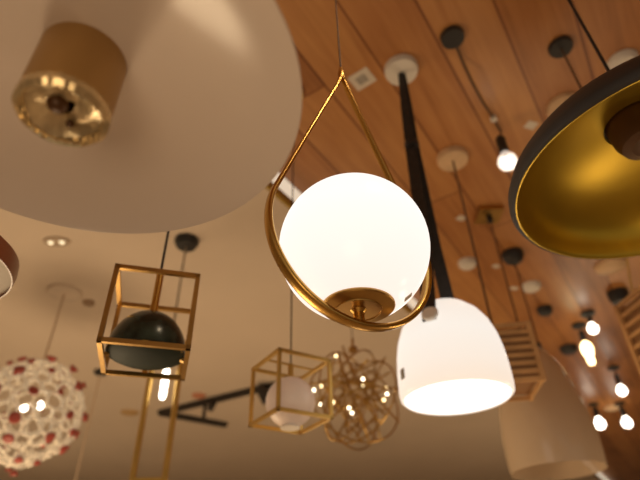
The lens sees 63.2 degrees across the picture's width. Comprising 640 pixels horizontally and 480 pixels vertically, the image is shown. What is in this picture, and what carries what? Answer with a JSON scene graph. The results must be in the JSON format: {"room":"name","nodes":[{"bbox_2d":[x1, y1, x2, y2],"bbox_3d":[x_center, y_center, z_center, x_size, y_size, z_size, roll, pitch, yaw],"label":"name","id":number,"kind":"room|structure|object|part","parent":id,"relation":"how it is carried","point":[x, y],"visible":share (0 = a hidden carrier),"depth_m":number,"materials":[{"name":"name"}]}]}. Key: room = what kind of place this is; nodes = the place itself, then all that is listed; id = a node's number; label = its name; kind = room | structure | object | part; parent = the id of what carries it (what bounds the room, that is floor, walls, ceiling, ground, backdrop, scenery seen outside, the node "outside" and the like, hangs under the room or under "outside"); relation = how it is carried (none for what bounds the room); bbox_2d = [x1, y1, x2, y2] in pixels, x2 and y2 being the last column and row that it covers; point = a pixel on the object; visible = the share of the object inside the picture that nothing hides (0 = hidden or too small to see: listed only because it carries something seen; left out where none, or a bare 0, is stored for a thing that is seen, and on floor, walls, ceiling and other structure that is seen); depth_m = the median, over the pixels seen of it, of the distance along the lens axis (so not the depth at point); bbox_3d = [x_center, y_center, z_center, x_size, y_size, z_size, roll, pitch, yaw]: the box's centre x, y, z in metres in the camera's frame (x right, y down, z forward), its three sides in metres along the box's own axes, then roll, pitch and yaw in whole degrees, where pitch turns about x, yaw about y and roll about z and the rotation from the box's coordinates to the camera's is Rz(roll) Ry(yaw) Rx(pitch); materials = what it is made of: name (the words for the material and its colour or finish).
{"room":"store","nodes":[
{"label":"store","id":0,"kind":"room"},
{"bbox_2d":[0,188,597,479],"bbox_3d":[-0.315,0.785,4.065,11.327,0.300,13.500,-2,-36,0],"label":"ceiling","id":1,"kind":"structure","parent":0,"point":[243,313],"depth_m":4.10,"materials":[{"name":"beige paint"}]},
{"bbox_2d":[0,283,88,475],"bbox_3d":[-1.510,0.718,2.805,0.587,1.012,0.564,-2,-36,0],"label":"pendant","id":2,"kind":"object","parent":1,"relation":"hanging from","point":[61,292],"visible":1,"depth_m":2.64,"materials":[{"name":"beige ceramic"}]},
{"bbox_3d":[-1.415,0.801,2.487,0.032,0.037,0.032,-2,-36,0],"label":"bulb","id":3,"kind":"part","parent":2,"relation":"part of","materials":[{"name":"white glass"}]},
{"bbox_3d":[-1.358,0.803,2.523,0.032,0.037,0.032,-2,-36,0],"label":"bulb","id":4,"kind":"part","parent":2,"relation":"part of","materials":[{"name":"white glass"}]},
{"bbox_3d":[-1.517,0.509,2.961,0.011,0.470,0.011,12,-38,-18],"label":"cord","id":5,"kind":"part","parent":2,"relation":"part of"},
{"bbox_2d":[43,236,70,246],"bbox_3d":[-1.359,0.012,2.684,0.143,0.016,0.082,-2,-36,0],"label":"recessed light","id":6,"kind":"object","parent":1,"relation":"in","point":[57,241],"visible":1,"depth_m":2.67,"materials":[{"name":"beige paint"}]},
{"bbox_2d":[83,299,94,306],"bbox_3d":[-1.425,0.391,3.203,0.072,0.020,0.072,-2,-36,0],"label":"smoke detector","id":7,"kind":"object","parent":1,"relation":"attached to","point":[86,302],"visible":1,"depth_m":3.19,"materials":[{"name":"brown paint"}]},
{"bbox_2d":[75,369,105,479],"bbox_3d":[-1.710,1.591,3.692,0.100,1.380,0.100,-2,-36,0],"label":"hanging cord","id":8,"kind":"object","parent":1,"relation":"hanging from","point":[97,372],"visible":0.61,"depth_m":3.89,"materials":[{"name":"pale brass paint"}]},
{"bbox_2d":[121,409,138,415],"bbox_3d":[-1.796,1.634,4.910,0.170,0.020,0.170,-2,-36,0],"label":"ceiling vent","id":9,"kind":"object","parent":1,"relation":"in","point":[127,412],"visible":1,"depth_m":4.88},
{"bbox_2d":[129,233,198,479],"bbox_3d":[-0.679,0.474,2.364,0.124,1.171,0.124,-30,-44,33],"label":"pendant","id":10,"kind":"object","parent":1,"relation":"hanging from","point":[185,242],"visible":0.66,"depth_m":2.19,"materials":[{"name":"gold metal"}]},
{"bbox_3d":[-0.738,0.704,2.194,0.024,0.580,0.024,-2,-36,0],"label":"rod","id":11,"kind":"part","parent":10,"relation":"part of","materials":[{"name":"gold metal"}]},
{"bbox_3d":[-0.675,0.622,2.258,0.029,0.145,0.029,-2,-36,0],"label":"bulb","id":12,"kind":"part","parent":10,"relation":"part of","materials":[{"name":"white glass"}]},
{"bbox_3d":[-0.615,0.706,2.201,0.024,0.580,0.024,-2,-36,0],"label":"rod","id":13,"kind":"part","parent":10,"relation":"part of","materials":[{"name":"gold metal"}]},
{"bbox_3d":[-0.686,0.243,2.531,0.010,0.560,0.010,-15,-38,18],"label":"cord","id":14,"kind":"part","parent":10,"relation":"part of","materials":[{"name":"grey fabric"}]},
{"bbox_2d":[192,393,205,398],"bbox_3d":[-1.067,1.375,4.579,0.124,0.020,0.124,-2,-36,0],"label":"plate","id":15,"kind":"object","parent":1,"relation":"attached to","point":[194,395],"visible":1,"depth_m":4.55,"materials":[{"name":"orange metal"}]},
{"bbox_2d":[157,382,274,427],"bbox_3d":[-0.874,1.513,4.637,0.728,0.181,1.256,23,-43,-30],"label":"track","id":16,"kind":"object","parent":1,"relation":"attached to","point":[261,390],"visible":0.88,"depth_m":4.64,"materials":[{"name":"black metal"}]},
{"bbox_3d":[-1.226,1.746,5.066,0.700,0.040,0.060,23,-43,-30],"label":"track rail","id":17,"kind":"part","parent":16,"relation":"part of","materials":[{"name":"black metal"}]},
{"bbox_3d":[-1.033,1.533,4.642,0.032,0.120,0.032,-2,-36,0],"label":"drop stem","id":18,"kind":"part","parent":16,"relation":"part of","materials":[{"name":"black metal"}]},
{"bbox_2d":[309,328,399,450],"bbox_3d":[0.156,0.519,2.600,0.423,1.005,0.457,-2,-36,0],"label":"orb pendant","id":19,"kind":"object","parent":1,"relation":"hanging from","point":[369,384],"visible":0.91,"depth_m":2.40,"materials":[{"name":"gold metal"}]},
{"bbox_3d":[0.027,0.687,2.362,0.013,0.084,0.178,14,-39,-20],"label":"rod","id":20,"kind":"part","parent":19,"relation":"part of","materials":[{"name":"gold metal"}]},
{"bbox_3d":[0.043,0.676,2.494,0.019,0.184,0.205,11,-38,-17],"label":"rod","id":21,"kind":"part","parent":19,"relation":"part of","materials":[{"name":"gold metal"}]},
{"bbox_3d":[0.070,0.788,2.498,0.143,0.176,0.166,-2,-36,0],"label":"rod","id":22,"kind":"part","parent":19,"relation":"part of","materials":[{"name":"gold metal"}]},
{"bbox_3d":[0.103,0.801,2.505,0.175,0.240,0.022,-2,-36,0],"label":"rod","id":23,"kind":"part","parent":19,"relation":"part of","materials":[{"name":"gold metal"}]},
{"bbox_3d":[0.093,0.857,2.362,0.017,0.044,0.270,6,-36,-10],"label":"rod","id":24,"kind":"part","parent":19,"relation":"part of","materials":[{"name":"gold metal"}]},
{"bbox_3d":[0.106,0.697,2.376,0.011,0.356,0.037,-23,-41,27],"label":"rod","id":25,"kind":"part","parent":19,"relation":"part of","materials":[{"name":"gold metal"}]},
{"bbox_3d":[0.116,0.681,2.465,0.314,0.032,0.020,-2,-36,0],"label":"rod","id":26,"kind":"part","parent":19,"relation":"part of","materials":[{"name":"gold metal"}]},
{"bbox_3d":[0.132,0.782,2.590,0.233,0.187,0.032,-2,-36,0],"label":"rod","id":27,"kind":"part","parent":19,"relation":"part of","materials":[{"name":"gold metal"}]},
{"bbox_3d":[0.132,0.756,2.453,0.359,0.089,0.015,-21,-40,25],"label":"rod","id":28,"kind":"part","parent":19,"relation":"part of","materials":[{"name":"gold metal"}]},
{"bbox_3d":[0.137,0.665,2.501,0.022,0.141,0.283,18,-40,-25],"label":"rod","id":29,"kind":"part","parent":19,"relation":"part of","materials":[{"name":"gold metal"}]},
{"bbox_3d":[0.141,0.678,2.436,0.159,0.114,0.332,-2,-36,0],"label":"rod","id":30,"kind":"part","parent":19,"relation":"part of","materials":[{"name":"gold metal"}]},
{"bbox_3d":[0.137,0.831,2.348,0.143,0.036,0.021,-31,-45,34],"label":"rod","id":31,"kind":"part","parent":19,"relation":"part of","materials":[{"name":"gold metal"}]},
{"bbox_3d":[0.153,0.636,2.511,0.317,0.122,0.022,2,-36,-5],"label":"rod","id":32,"kind":"part","parent":19,"relation":"part of","materials":[{"name":"gold metal"}]},
{"bbox_3d":[0.153,0.722,2.422,0.242,0.038,0.322,-2,-36,0],"label":"rod","id":33,"kind":"part","parent":19,"relation":"part of","materials":[{"name":"gold metal"}]},
{"bbox_3d":[0.163,0.525,2.588,0.044,0.070,0.044,-2,-36,0],"label":"stem","id":34,"kind":"part","parent":19,"relation":"part of","materials":[{"name":"gold metal"}]},
{"bbox_3d":[0.154,0.749,2.429,0.019,0.277,0.070,28,-45,-34],"label":"rod","id":35,"kind":"part","parent":19,"relation":"part of","materials":[{"name":"gold metal"}]},
{"bbox_3d":[0.163,0.698,2.615,0.236,0.077,0.072,-2,-36,0],"label":"rod","id":36,"kind":"part","parent":19,"relation":"part of","materials":[{"name":"gold metal"}]},
{"bbox_3d":[0.158,0.717,2.458,0.200,0.136,0.068,-2,-36,0],"label":"rod","id":37,"kind":"part","parent":19,"relation":"part of","materials":[{"name":"gold metal"}]},
{"bbox_3d":[0.161,0.736,2.409,0.211,0.144,0.064,-2,-36,0],"label":"rod","id":38,"kind":"part","parent":19,"relation":"part of","materials":[{"name":"gold metal"}]},
{"bbox_3d":[0.148,0.800,2.385,0.022,0.037,0.389,5,-36,-8],"label":"rod","id":39,"kind":"part","parent":19,"relation":"part of","materials":[{"name":"gold metal"}]},
{"bbox_3d":[0.185,0.731,2.489,0.223,0.162,0.083,-2,-36,0],"label":"rod","id":40,"kind":"part","parent":19,"relation":"part of","materials":[{"name":"gold metal"}]},
{"bbox_3d":[0.192,0.795,2.371,0.021,0.069,0.232,-2,-36,0],"label":"rod","id":41,"kind":"part","parent":19,"relation":"part of","materials":[{"name":"gold metal"}]},
{"bbox_3d":[0.195,0.638,2.390,0.174,0.352,0.052,-2,-36,0],"label":"rod","id":42,"kind":"part","parent":19,"relation":"part of","materials":[{"name":"gold metal"}]},
{"bbox_3d":[0.215,0.888,2.451,0.124,0.102,0.017,14,-39,-21],"label":"rod","id":43,"kind":"part","parent":19,"relation":"part of","materials":[{"name":"gold metal"}]},
{"bbox_3d":[0.207,0.751,2.422,0.202,0.019,0.344,-2,-36,0],"label":"rod","id":44,"kind":"part","parent":19,"relation":"part of","materials":[{"name":"gold metal"}]},
{"bbox_3d":[0.244,0.678,2.362,0.250,0.031,0.032,4,-36,-7],"label":"rod","id":45,"kind":"part","parent":19,"relation":"part of","materials":[{"name":"gold metal"}]},
{"bbox_3d":[0.234,0.755,2.266,0.020,0.072,0.124,-27,-43,31],"label":"rod","id":46,"kind":"part","parent":19,"relation":"part of","materials":[{"name":"gold metal"}]},
{"bbox_3d":[0.272,0.660,2.553,0.013,0.118,0.184,20,-41,-27],"label":"rod","id":47,"kind":"part","parent":19,"relation":"part of","materials":[{"name":"gold metal"}]},
{"bbox_3d":[0.263,0.692,2.358,0.064,0.097,0.019,18,-40,-25],"label":"rod","id":48,"kind":"part","parent":19,"relation":"part of","materials":[{"name":"gold metal"}]},
{"bbox_3d":[0.279,0.644,2.440,0.022,0.024,0.176,18,-40,-25],"label":"rod","id":49,"kind":"part","parent":19,"relation":"part of","materials":[{"name":"gold metal"}]},
{"bbox_3d":[0.298,0.781,2.524,0.137,0.249,0.128,-2,-36,0],"label":"rod","id":50,"kind":"part","parent":19,"relation":"part of","materials":[{"name":"gold metal"}]},
{"bbox_2d":[265,181,602,479],"bbox_3d":[1.039,0.849,3.986,0.018,0.048,16.027,-22,-41,26],"label":"trim","id":51,"kind":"structure","parent":1,"relation":"attached to","point":[280,195],"depth_m":2.49,"materials":[{"name":"beige metal"}]},
{"bbox_2d":[272,172,607,479],"bbox_3d":[1.035,0.788,4.032,0.012,0.104,16.027,-22,-41,26],"label":"trim","id":52,"kind":"structure","parent":1,"relation":"attached to","point":[285,186],"depth_m":2.58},
{"bbox_2d":[275,0,639,479],"bbox_3d":[1.864,0.664,4.109,10.311,0.150,13.500,-2,-36,0],"label":"ceiling","id":53,"kind":"structure","parent":0,"point":[504,47],"depth_m":2.27,"materials":[{"name":"brown wood"}]},
{"bbox_2d":[0,235,18,297],"bbox_3d":[-0.683,-0.471,1.233,0.290,1.262,0.290,-2,-36,0],"label":"drum pendant","id":54,"kind":"object","parent":53,"relation":"hanging from","point":[9,261],"visible":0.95,"depth_m":0.90,"materials":[{"name":"red wood"}]},
{"bbox_2d":[0,261,10,294],"bbox_3d":[-0.669,0.033,0.869,0.281,0.006,0.281,-2,-36,0],"label":"diffuser","id":55,"kind":"object","parent":54,"relation":"attached to","point":[5,266],"depth_m":0.92,"materials":[{"name":"white glass"}]},
{"bbox_2d":[96,231,200,380],"bbox_3d":[-0.354,-0.310,1.395,0.164,1.348,0.164,8,-37,-13],"label":"cage pendant","id":56,"kind":"object","parent":53,"relation":"hanging from","point":[145,340],"visible":0.98,"depth_m":1.00,"materials":[{"name":"gold metal"}]},
{"bbox_3d":[-0.340,0.188,1.036,0.150,0.091,0.150,8,-37,-13],"label":"lamp shade","id":57,"kind":"part","parent":56,"relation":"part of","materials":[{"name":"black metal"}]},
{"bbox_3d":[-0.342,0.109,1.092,0.024,0.106,0.024,8,-37,-13],"label":"stem","id":58,"kind":"part","parent":56,"relation":"part of","materials":[{"name":"gold metal"}]},
{"bbox_3d":[-0.356,-0.385,1.450,0.006,1.122,0.006,8,-37,-13],"label":"cord","id":59,"kind":"part","parent":56,"relation":"part of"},
{"bbox_2d":[0,0,301,233],"bbox_3d":[-0.229,-0.673,0.842,0.398,1.413,0.398,-2,-36,0],"label":"pendant","id":60,"kind":"object","parent":53,"relation":"hanging from","point":[117,116],"visible":1,"depth_m":0.49,"materials":[{"name":"white metal"}]},
{"bbox_2d":[248,89,333,434],"bbox_3d":[-0.093,-0.059,1.747,0.164,1.356,0.164,19,-41,-26],"label":"cage pendant","id":61,"kind":"object","parent":53,"relation":"hanging from","point":[290,401],"visible":0.91,"depth_m":1.36,"materials":[{"name":"gold metal"}]},
{"bbox_3d":[-0.081,0.365,1.440,0.036,0.044,0.036,19,-41,-26],"label":"stem","id":62,"kind":"part","parent":61,"relation":"part of","materials":[{"name":"gold metal"}]},
{"bbox_3d":[-0.079,0.433,1.391,0.132,0.132,0.132,19,-41,-26],"label":"globe","id":63,"kind":"part","parent":61,"relation":"part of"},
{"bbox_3d":[-0.080,0.412,1.407,0.164,0.164,0.164,19,-41,-26],"label":"frame","id":64,"kind":"part","parent":61,"relation":"part of","materials":[{"name":"gold metal"}]},
{"bbox_3d":[-0.095,-0.121,1.792,0.004,1.162,0.004,19,-41,-26],"label":"cord","id":65,"kind":"part","parent":61,"relation":"part of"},
{"bbox_2d":[264,0,431,331],"bbox_3d":[0.036,-0.469,1.108,0.219,1.444,0.219,-10,-37,11],"label":"globe pendant","id":66,"kind":"object","parent":53,"relation":"hanging from","point":[353,248],"visible":1,"depth_m":0.68,"materials":[{"name":"white opal glass"},{"name":"brushed brass"}]},
{"bbox_3d":[0.030,-0.685,1.265,0.003,0.870,0.003,-2,-36,0],"label":"cord","id":67,"kind":"part","parent":66,"relation":"part of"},
{"bbox_3d":[0.050,0.006,0.765,0.219,0.206,0.219,-2,-36,0],"label":"globe","id":68,"kind":"part","parent":66,"relation":"part of","materials":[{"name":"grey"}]},
{"bbox_3d":[0.052,0.104,0.694,0.024,0.023,0.024,-2,-36,0],"label":"stem","id":69,"kind":"part","parent":66,"relation":"part of","materials":[{"name":"gold metal"}]},
{"bbox_3d":[0.052,0.092,0.703,0.100,0.010,0.100,-2,-36,0],"label":"plate","id":70,"kind":"part","parent":66,"relation":"part of","materials":[{"name":"gold metal"}]},
{"bbox_2d":[347,67,375,90],"bbox_3d":[0.169,-0.648,2.096,0.090,0.004,0.080,-25,-42,28],"label":"paper tag","id":71,"kind":"object","parent":53,"relation":"attached to","point":[363,77],"visible":1,"depth_m":2.09,"materials":[{"name":"white paper"}]},
{"bbox_2d":[355,74,368,84],"bbox_3d":[0.170,-0.646,2.095,0.043,0.001,0.038,-25,-42,28],"label":"print","id":72,"kind":"object","parent":71,"relation":"on","point":[360,79],"depth_m":2.09},
{"bbox_2d":[384,54,514,415],"bbox_3d":[0.336,-0.124,1.712,0.291,1.310,0.291,-2,-36,0],"label":"bell pendant","id":73,"kind":"object","parent":53,"relation":"hanging from","point":[452,360],"visible":0.97,"depth_m":1.32,"materials":[{"name":"white glass"}]},
{"bbox_3d":[0.348,0.296,1.408,0.291,0.272,0.291,-2,-36,0],"label":"lamp shade","id":74,"kind":"part","parent":73,"relation":"part of","materials":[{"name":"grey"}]},
{"bbox_2d":[404,379,511,413],"bbox_3d":[0.351,0.403,1.331,0.273,0.003,0.273,-2,-36,0],"label":"diffuser","id":75,"kind":"object","parent":73,"relation":"attached to","point":[422,396],"depth_m":1.32,"materials":[{"name":"white glass"}]},
{"bbox_2d":[456,215,465,220],"bbox_3d":[0.773,-0.119,2.852,0.046,0.003,0.040,17,-40,-24],"label":"paper tag","id":76,"kind":"object","parent":53,"relation":"attached to","point":[460,217],"visible":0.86,"depth_m":2.85,"materials":[{"name":"white paper"}]},
{"bbox_2d":[458,257,475,269],"bbox_3d":[0.909,0.150,3.203,0.112,0.035,0.112,-2,-36,0],"label":"ceiling canopy","id":77,"kind":"object","parent":53,"relation":"attached to","point":[467,263],"visible":0.97,"depth_m":3.18,"materials":[{"name":"beige paint"}]},
{"bbox_2d":[440,25,516,170],"bbox_3d":[0.644,-0.527,2.054,0.089,0.270,0.624,-22,-40,26],"label":"pendant","id":78,"kind":"object","parent":53,"relation":"hanging from","point":[451,37],"visible":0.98,"depth_m":2.12,"materials":[{"name":"black metal"}]},
{"bbox_3d":[0.651,-0.589,2.118,0.019,0.082,0.588,-22,-41,26],"label":"cord","id":79,"kind":"part","parent":78,"relation":"part of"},
{"bbox_2d":[495,135,508,153],"bbox_3d":[0.782,-0.408,2.232,0.042,0.100,0.042,-2,-36,0],"label":"socket","id":80,"kind":"object","parent":78,"relation":"attached to","point":[500,140],"depth_m":2.21,"materials":[{"name":"black metal"}]},
{"bbox_3d":[0.784,-0.332,2.177,0.080,0.092,0.080,-2,-36,0],"label":"bulb","id":81,"kind":"part","parent":78,"relation":"part of","materials":[{"name":"white glass"}]},
{"bbox_2d":[436,146,546,401],"bbox_3d":[0.639,0.068,2.135,0.212,1.139,0.212,-5,-36,5],"label":"pendant","id":82,"kind":"object","parent":53,"relation":"hanging from","point":[520,346],"visible":0.67,"depth_m":1.82,"materials":[{"name":"beige wood"}]},
{"bbox_3d":[0.637,-0.011,2.192,0.008,0.904,0.008,8,-37,-13],"label":"cord","id":83,"kind":"part","parent":82,"relation":"part of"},
{"bbox_3d":[0.735,0.377,1.777,0.016,0.215,0.016,-5,-36,5],"label":"post","id":84,"kind":"part","parent":82,"relation":"part of","materials":[{"name":"beige wood"}]},
{"bbox_2d":[501,247,542,348],"bbox_3d":[1.170,0.427,2.892,0.128,0.860,0.128,-2,-36,0],"label":"pendant","id":85,"kind":"object","parent":53,"relation":"hanging from","point":[513,256],"visible":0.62,"depth_m":3.08,"materials":[{"name":"black metal"}]},
{"bbox_3d":[1.168,0.354,2.944,0.008,0.520,0.008,12,-38,-18],"label":"cord","id":86,"kind":"part","parent":85,"relation":"part of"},
{"bbox_2d":[522,280,540,292],"bbox_3d":[1.404,0.313,3.448,0.124,0.035,0.124,-2,-36,0],"label":"ceiling canopy","id":87,"kind":"object","parent":53,"relation":"attached to","point":[532,286],"visible":0.92,"depth_m":3.42,"materials":[{"name":"beige paint"}]},
{"bbox_2d":[524,120,538,129],"bbox_3d":[0.940,-0.511,2.316,0.050,0.003,0.042,10,-38,-16],"label":"paper tag","id":88,"kind":"object","parent":53,"relation":"attached to","point":[531,125],"visible":1,"depth_m":2.31,"materials":[{"name":"white paper"}]},
{"bbox_2d":[473,205,607,479],"bbox_3d":[0.926,0.384,2.439,0.371,1.310,0.371,-2,-36,0],"label":"dome pendant","id":89,"kind":"object","parent":53,"relation":"hanging from","point":[554,435],"visible":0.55,"depth_m":2.05,"materials":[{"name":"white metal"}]},
{"bbox_3d":[0.920,0.153,2.605,0.008,0.700,0.008,12,-38,-18],"label":"cord","id":90,"kind":"part","parent":89,"relation":"part of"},
{"bbox_3d":[0.935,0.700,2.210,0.371,0.530,0.371,-2,-36,0],"label":"lamp shade","id":91,"kind":"part","parent":89,"relation":"part of","materials":[{"name":"beige glass"}]},
{"bbox_2d":[536,304,552,316],"bbox_3d":[1.606,0.507,3.712,0.108,0.050,0.108,-2,-36,0],"label":"ceiling canopy","id":92,"kind":"object","parent":53,"relation":"attached to","point":[545,310],"visible":1,"depth_m":3.68,"materials":[{"name":"black metal"}]},
{"bbox_2d":[546,92,574,116],"bbox_3d":[1.048,-0.563,2.224,0.150,0.030,0.150,-2,-36,0],"label":"ceiling canopy","id":93,"kind":"object","parent":53,"relation":"attached to","point":[558,100],"visible":0.22,"depth_m":2.19,"materials":[{"name":"white plastic"}]},
{"bbox_2d":[548,35,581,88],"bbox_3d":[0.932,-0.331,1.696,0.090,1.020,0.090,-2,-36,0],"label":"pendant","id":94,"kind":"object","parent":53,"relation":"hanging from","point":[561,46],"visible":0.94,"depth_m":1.97,"materials":[{"name":"black metal"}]},
{"bbox_3d":[0.932,-0.351,1.711,0.007,0.930,0.007,12,-38,-18],"label":"cord","id":95,"kind":"part","parent":94,"relation":"part of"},
{"bbox_2d":[559,343,577,354],"bbox_3d":[2.047,0.903,4.277,0.140,0.050,0.140,-2,-36,0],"label":"ceiling canopy","id":96,"kind":"object","parent":53,"relation":"attached to","point":[567,349],"visible":1,"depth_m":4.24,"materials":[{"name":"black metal"}]},
{"bbox_2d":[508,0,639,259],"bbox_3d":[0.610,-0.569,1.260,0.545,1.130,0.545,-2,-36,0],"label":"dome pendant","id":97,"kind":"object","parent":53,"relation":"hanging from","point":[574,192],"visible":1,"depth_m":1.08,"materials":[{"name":"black metal"}]},
{"bbox_3d":[0.608,-0.639,1.310,0.006,0.917,0.006,12,-38,-18],"label":"cord","id":98,"kind":"part","parent":97,"relation":"part of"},
{"bbox_2d":[604,101,639,159],"bbox_3d":[0.620,-0.207,0.998,0.116,0.070,0.116,-2,-36,0],"label":"socket","id":99,"kind":"object","parent":97,"relation":"attached to","point":[622,123],"depth_m":0.98,"materials":[{"name":"brown metal"}]},
{"bbox_2d":[572,321,594,364],"bbox_3d":[1.970,0.774,3.859,0.100,0.326,0.100,-2,-36,0],"label":"pendant","id":100,"kind":"object","parent":53,"relation":"hanging from","point":[587,350],"visible":1,"depth_m":3.83,"materials":[{"name":"white glass"}]},
{"bbox_2d":[578,330,587,341],"bbox_3d":[1.968,0.724,3.896,0.046,0.090,0.046,-2,-36,0],"label":"socket","id":101,"kind":"object","parent":100,"relation":"attached to","point":[581,333],"depth_m":3.88,"materials":[{"name":"black metal"}]},
{"bbox_3d":[1.971,0.832,3.818,0.084,0.185,0.084,-2,-36,0],"label":"bulb","id":102,"kind":"part","parent":100,"relation":"part of","materials":[{"name":"white glass"}]},
{"bbox_2d":[580,310,597,333],"bbox_3d":[1.955,0.599,3.754,0.100,0.165,0.100,-2,-36,0],"label":"pendant","id":103,"kind":"object","parent":53,"relation":"hanging from","point":[592,328],"visible":1,"depth_m":3.75,"materials":[{"name":"white glass"}]},
{"bbox_2d":[586,316,592,323],"bbox_3d":[1.954,0.581,3.767,0.038,0.050,0.038,-2,-36,0],"label":"socket","id":104,"kind":"object","parent":103,"relation":"attached to","point":[589,318],"depth_m":3.76,"materials":[{"name":"black metal"}]},
{"bbox_3d":[1.956,0.633,3.729,0.070,0.082,0.070,-2,-36,0],"label":"bulb","id":105,"kind":"part","parent":103,"relation":"part of","materials":[{"name":"white glass"}]},
{"bbox_2d":[588,402,605,428],"bbox_3d":[2.893,1.839,5.423,0.104,0.262,0.104,-2,-36,0],"label":"pendant","id":106,"kind":"object","parent":53,"relation":"hanging from","point":[599,423],"visible":0.99,"depth_m":5.40,"materials":[{"name":"white glass"}]},
{"bbox_2d":[592,407,599,417],"bbox_3d":[2.893,1.807,5.446,0.057,0.100,0.057,-2,-36,0],"label":"socket","id":107,"kind":"object","parent":106,"relation":"attached to","point":[595,410],"depth_m":5.43,"materials":[{"name":"black metal"}]},
{"bbox_3d":[2.895,1.895,5.382,0.104,0.122,0.104,-2,-36,0],"label":"bulb","id":108,"kind":"part","parent":106,"relation":"part of","materials":[{"name":"white glass"}]},
{"bbox_2d":[594,258,626,274],"bbox_3d":[1.829,0.170,3.269,0.190,0.030,0.190,-2,-36,0],"label":"ceiling canopy","id":109,"kind":"object","parent":53,"relation":"attached to","point":[606,266],"visible":0.93,"depth_m":3.24,"materials":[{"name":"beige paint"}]},
{"bbox_2d":[604,404,620,411],"bbox_3d":[3.146,1.811,5.593,0.170,0.030,0.170,-2,-36,0],"label":"ceiling canopy","id":110,"kind":"object","parent":53,"relation":"attached to","point":[610,408],"visible":0.88,"depth_m":5.56,"materials":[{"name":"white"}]},
{"bbox_2d":[607,365,626,395],"bbox_3d":[2.635,1.246,4.594,0.100,0.260,0.100,-2,-36,0],"label":"pendant","id":111,"kind":"object","parent":53,"relation":"hanging from","point":[621,390],"visible":1,"depth_m":4.57,"materials":[{"name":"white glass"}]},
{"bbox_2d":[614,374,621,384],"bbox_3d":[2.635,1.236,4.601,0.044,0.100,0.044,-2,-36,0],"label":"socket","id":112,"kind":"object","parent":111,"relation":"attached to","point":[618,381],"depth_m":4.59,"materials":[{"name":"black metal"}]},
{"bbox_3d":[2.637,1.313,4.545,0.080,0.094,0.080,-2,-36,0],"label":"bulb","id":113,"kind":"part","parent":111,"relation":"part of","materials":[{"name":"white glass"}]},
{"bbox_2d":[606,287,628,304],"bbox_3d":[2.035,0.389,3.538,0.136,0.080,0.136,-2,-36,0],"label":"ceiling canopy","id":114,"kind":"object","parent":53,"relation":"attached to","point":[615,295],"visible":0.77,"depth_m":3.50,"materials":[{"name":"black metal"}]},
{"bbox_2d":[607,49,638,68],"bbox_3d":[1.196,-0.693,2.051,0.120,0.030,0.120,-2,-36,0],"label":"ceiling canopy","id":115,"kind":"object","parent":53,"relation":"attached to","point":[622,56],"visible":0.39,"depth_m":2.02,"materials":[{"name":"beige paint"}]},
{"bbox_2d":[615,401,631,427],"bbox_3d":[3.168,1.824,5.417,0.100,0.258,0.100,-2,-36,0],"label":"pendant","id":116,"kind":"object","parent":53,"relation":"hanging from","point":[626,422],"visible":1,"depth_m":5.39,"materials":[{"name":"white glass"}]},
{"bbox_2d":[619,407,626,416],"bbox_3d":[3.167,1.798,5.435,0.053,0.100,0.053,-2,-36,0],"label":"socket","id":117,"kind":"object","parent":116,"relation":"attached to","point":[623,413],"depth_m":5.42,"materials":[{"name":"black metal"}]},
{"bbox_3d":[3.170,1.883,5.374,0.096,0.113,0.096,-2,-36,0],"label":"bulb","id":118,"kind":"part","parent":116,"relation":"part of","materials":[{"name":"white glass"}]},
{"bbox_2d":[613,286,639,373],"bbox_3d":[1.207,-0.038,2.001,0.236,1.150,0.236,3,-36,-6],"label":"pendant","id":119,"kind":"object","parent":53,"relation":"hanging from","point":[628,316],"visible":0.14,"depth_m":1.83,"materials":[{"name":"beige wood"}]},
{"bbox_2d":[626,258,634,299],"bbox_3d":[1.633,0.274,2.692,0.257,0.866,0.107,-13,-37,15],"label":"wire","id":120,"kind":"object","parent":53,"relation":"hanging from","point":[627,261],"visible":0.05,"depth_m":2.75,"materials":[{"name":"gold metal"}]}
]}

